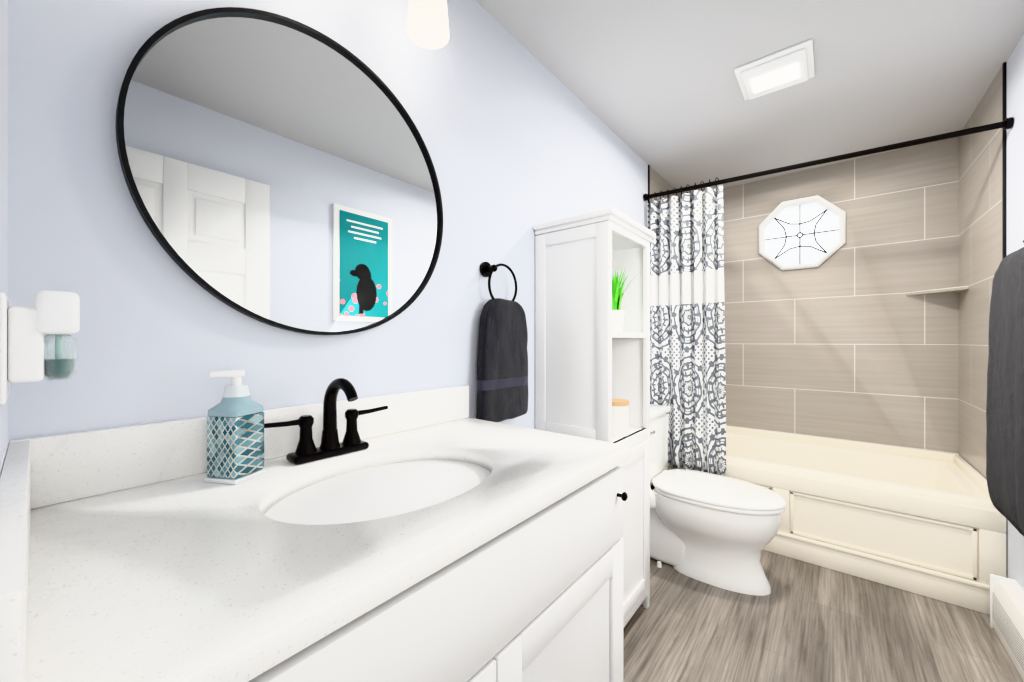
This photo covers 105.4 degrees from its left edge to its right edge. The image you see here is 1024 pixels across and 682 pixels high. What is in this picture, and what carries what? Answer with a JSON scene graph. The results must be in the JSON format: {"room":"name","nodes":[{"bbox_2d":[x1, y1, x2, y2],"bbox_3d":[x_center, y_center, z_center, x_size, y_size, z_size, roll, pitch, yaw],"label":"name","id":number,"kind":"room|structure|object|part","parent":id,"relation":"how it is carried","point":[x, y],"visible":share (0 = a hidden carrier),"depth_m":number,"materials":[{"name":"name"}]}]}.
{"room":"bathroom","nodes":[
{"label":"bathroom","id":0,"kind":"room"},
{"bbox_2d":[0,0,8,474],"bbox_3d":[-0.194,-0.005,0.064,1.524,2.350,0.117,0,0,39],"label":"wall","id":1,"kind":"structure","parent":0,"point":[4,442],"depth_m":0.51,"materials":[{"name":"blue paint"}]},
{"bbox_2d":[0,290,79,404],"bbox_3d":[-0.572,0.004,0.474,0.120,0.128,0.060,0,0,39],"label":"air freshener","id":2,"kind":"object","parent":1,"relation":"attached to","point":[24,330],"visible":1,"depth_m":0.45,"materials":[{"name":"white plastic"}]},
{"bbox_2d":[8,0,647,441],"bbox_3d":[-0.097,-0.005,1.464,0.100,2.350,4.796,0,0,39],"label":"wall","id":3,"kind":"structure","parent":0,"point":[520,140],"depth_m":0.84,"materials":[{"name":"blue paint"}]},
{"bbox_2d":[115,7,442,334],"bbox_3d":[-0.446,-0.370,0.938,0.021,0.712,0.712,0,0,39],"label":"round mirror","id":4,"kind":"object","parent":3,"relation":"attached to","point":[278,171],"visible":0.98,"depth_m":0.86,"materials":[{"name":"black mirror"}]},
{"bbox_2d":[407,0,448,48],"bbox_3d":[-0.418,-0.963,0.856,0.169,0.275,0.660,0,0,39],"label":"sconce","id":5,"kind":"object","parent":3,"relation":"attached to","point":[427,25],"visible":1,"depth_m":1.02,"materials":[{"name":"white glass"}]},
{"bbox_2d":[476,262,527,421],"bbox_3d":[-0.034,0.002,1.400,0.074,0.563,0.262,0,0,39],"label":"towel","id":6,"kind":"object","parent":3,"relation":"hanging from","point":[502,373],"visible":0.92,"depth_m":1.35,"materials":[{"name":"grey fabric"}]},
{"bbox_2d":[650,166,680,201],"bbox_3d":[1.161,-0.266,2.914,0.006,1.828,0.760,0,0,39],"label":"tile","id":7,"kind":"structure","parent":3,"relation":"attached to","point":[658,183],"depth_m":2.74,"materials":[{"name":"beige tile"}]},
{"bbox_2d":[648,62,1006,259],"bbox_3d":[1.504,-0.240,2.135,1.524,1.880,0.011,0,0,39],"label":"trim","id":8,"kind":"structure","parent":3,"relation":"attached to","point":[1004,163],"depth_m":1.65,"materials":[{"name":"black metal"}]},
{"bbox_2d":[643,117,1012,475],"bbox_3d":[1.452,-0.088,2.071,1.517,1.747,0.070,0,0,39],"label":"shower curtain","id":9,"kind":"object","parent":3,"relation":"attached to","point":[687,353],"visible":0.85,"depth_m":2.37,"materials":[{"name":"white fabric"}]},
{"bbox_3d":[1.455,-0.916,2.075,1.517,0.092,0.058,0,0,39],"label":"rod","id":10,"kind":"part","parent":9,"relation":"part of","materials":[{"name":"black metal"}]},
{"bbox_2d":[476,0,1023,194],"bbox_3d":[0.531,-1.210,0.949,1.724,0.060,4.796,0,0,39],"label":"ceiling","id":11,"kind":"structure","parent":0,"point":[654,85],"depth_m":1.70,"materials":[{"name":"white paint"}]},
{"bbox_2d":[734,39,814,99],"bbox_3d":[1.150,-1.162,1.707,0.270,0.036,0.270,0,0,39],"label":"fan","id":12,"kind":"object","parent":11,"relation":"attached to","point":[784,68],"visible":1,"depth_m":1.67,"materials":[{"name":"white plastic"}]},
{"bbox_2d":[623,550,1022,681],"bbox_3d":[0.531,1.200,0.949,1.724,0.060,4.796,0,0,39],"label":"floor","id":13,"kind":"structure","parent":0,"point":[802,621],"depth_m":1.55,"materials":[{"name":"grey wood"}]},
{"bbox_2d":[0,378,630,681],"bbox_3d":[-0.225,0.624,0.756,0.593,1.091,0.935,0,0,39],"label":"bathroom vanity","id":14,"kind":"object","parent":13,"relation":"on","point":[436,535],"visible":1,"depth_m":0.56,"materials":[{"name":"white stone"}]},
{"bbox_2d":[204,369,266,483],"bbox_3d":[-0.511,0.152,0.722,0.070,0.199,0.071,0,0,10],"label":"soap dispenser","id":15,"kind":"object","parent":14,"relation":"on","point":[235,435],"visible":0.98,"depth_m":0.70,"materials":[{"name":"blue"}]},
{"bbox_2d":[259,378,388,464],"bbox_3d":[-0.373,0.166,0.840,0.135,0.174,0.279,0,0,39],"label":"faucet","id":16,"kind":"object","parent":14,"relation":"on","point":[352,450],"depth_m":0.85,"materials":[{"name":"black metal"}]},
{"bbox_2d":[533,207,655,627],"bbox_3d":[0.370,0.346,1.658,0.367,1.647,0.449,0,0,39],"label":"linen cabinet","id":17,"kind":"object","parent":13,"relation":"on","point":[590,364],"visible":0.69,"depth_m":1.55,"materials":[{"name":"white wood"}]},
{"bbox_2d":[612,399,628,436],"bbox_3d":[0.427,0.311,1.595,0.100,0.138,0.100,0,0,39],"label":"candle","id":18,"kind":"object","parent":17,"relation":"in","point":[620,417],"visible":0.62,"depth_m":1.55,"materials":[{"name":"white wax"}]},
{"bbox_2d":[612,268,640,331],"bbox_3d":[0.427,-0.166,1.614,0.207,0.260,0.196,0,0,39],"label":"plant","id":19,"kind":"object","parent":17,"relation":"in","point":[618,314],"visible":0.54,"depth_m":1.57,"materials":[{"name":"green plant"}]},
{"bbox_2d":[649,404,786,595],"bbox_3d":[0.949,0.777,2.027,0.784,0.785,0.450,0,0,39],"label":"toilet","id":20,"kind":"object","parent":13,"relation":"on","point":[719,531],"visible":0.73,"depth_m":1.88,"materials":[{"name":"white ceramic"}]},
{"bbox_3d":[1.027,0.751,1.963,0.582,0.052,0.406,0,0,39],"label":"seat","id":21,"kind":"part","parent":20,"relation":"part of","materials":[{"name":"white ceramic"}]},
{"bbox_2d":[668,426,1005,614],"bbox_3d":[1.735,0.909,2.417,1.518,0.521,0.793,0,0,39],"label":"tub","id":22,"kind":"object","parent":13,"relation":"on","point":[929,524],"visible":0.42,"depth_m":1.95,"materials":[{"name":"white"}]},
{"bbox_2d":[990,574,1023,681],"bbox_3d":[1.502,1.062,0.987,0.069,0.216,1.532,0,0,39],"label":"baseboard heater","id":23,"kind":"object","parent":13,"relation":"on","point":[1007,610],"visible":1,"depth_m":1.47,"materials":[{"name":"white metal"}]},
{"bbox_2d":[723,137,959,454],"bbox_3d":[2.020,-0.005,2.765,1.724,2.350,0.100,0,0,39],"label":"wall","id":24,"kind":"structure","parent":0,"point":[849,340],"depth_m":2.52,"materials":[{"name":"tile"}]},
{"bbox_2d":[759,195,845,270],"bbox_3d":[2.018,-0.745,2.733,0.486,0.486,0.072,0,0,39],"label":"window","id":25,"kind":"structure","parent":24,"relation":"in","point":[805,233],"depth_m":2.73,"materials":[{"name":"white glass"}]},
{"bbox_2d":[906,286,968,295],"bbox_3d":[2.420,-0.286,2.230,0.213,0.018,0.219,0,0,39],"label":"corner shelf","id":26,"kind":"object","parent":24,"relation":"attached to","point":[948,290],"visible":1,"depth_m":2.23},
{"bbox_2d":[960,35,1023,589],"bbox_3d":[1.159,-0.005,0.434,0.100,2.350,4.796,0,0,39],"label":"wall","id":27,"kind":"structure","parent":0,"point":[1015,239],"depth_m":1.57,"materials":[{"name":"blue paint"}]},
{"bbox_2d":[959,67,1001,476],"bbox_3d":[2.334,-0.266,1.951,0.006,1.828,0.760,0,0,39],"label":"tile","id":28,"kind":"structure","parent":27,"relation":"attached to","point":[980,206],"depth_m":1.96,"materials":[{"name":"beige tile"}]},
{"bbox_2d":[986,240,1023,535],"bbox_3d":[1.751,0.159,1.331,0.118,1.013,0.462,0,0,39],"label":"bath towel","id":29,"kind":"object","parent":27,"relation":"hanging from","point":[1005,432],"visible":1,"depth_m":1.32,"materials":[{"name":"grey fabric"}]}
]}

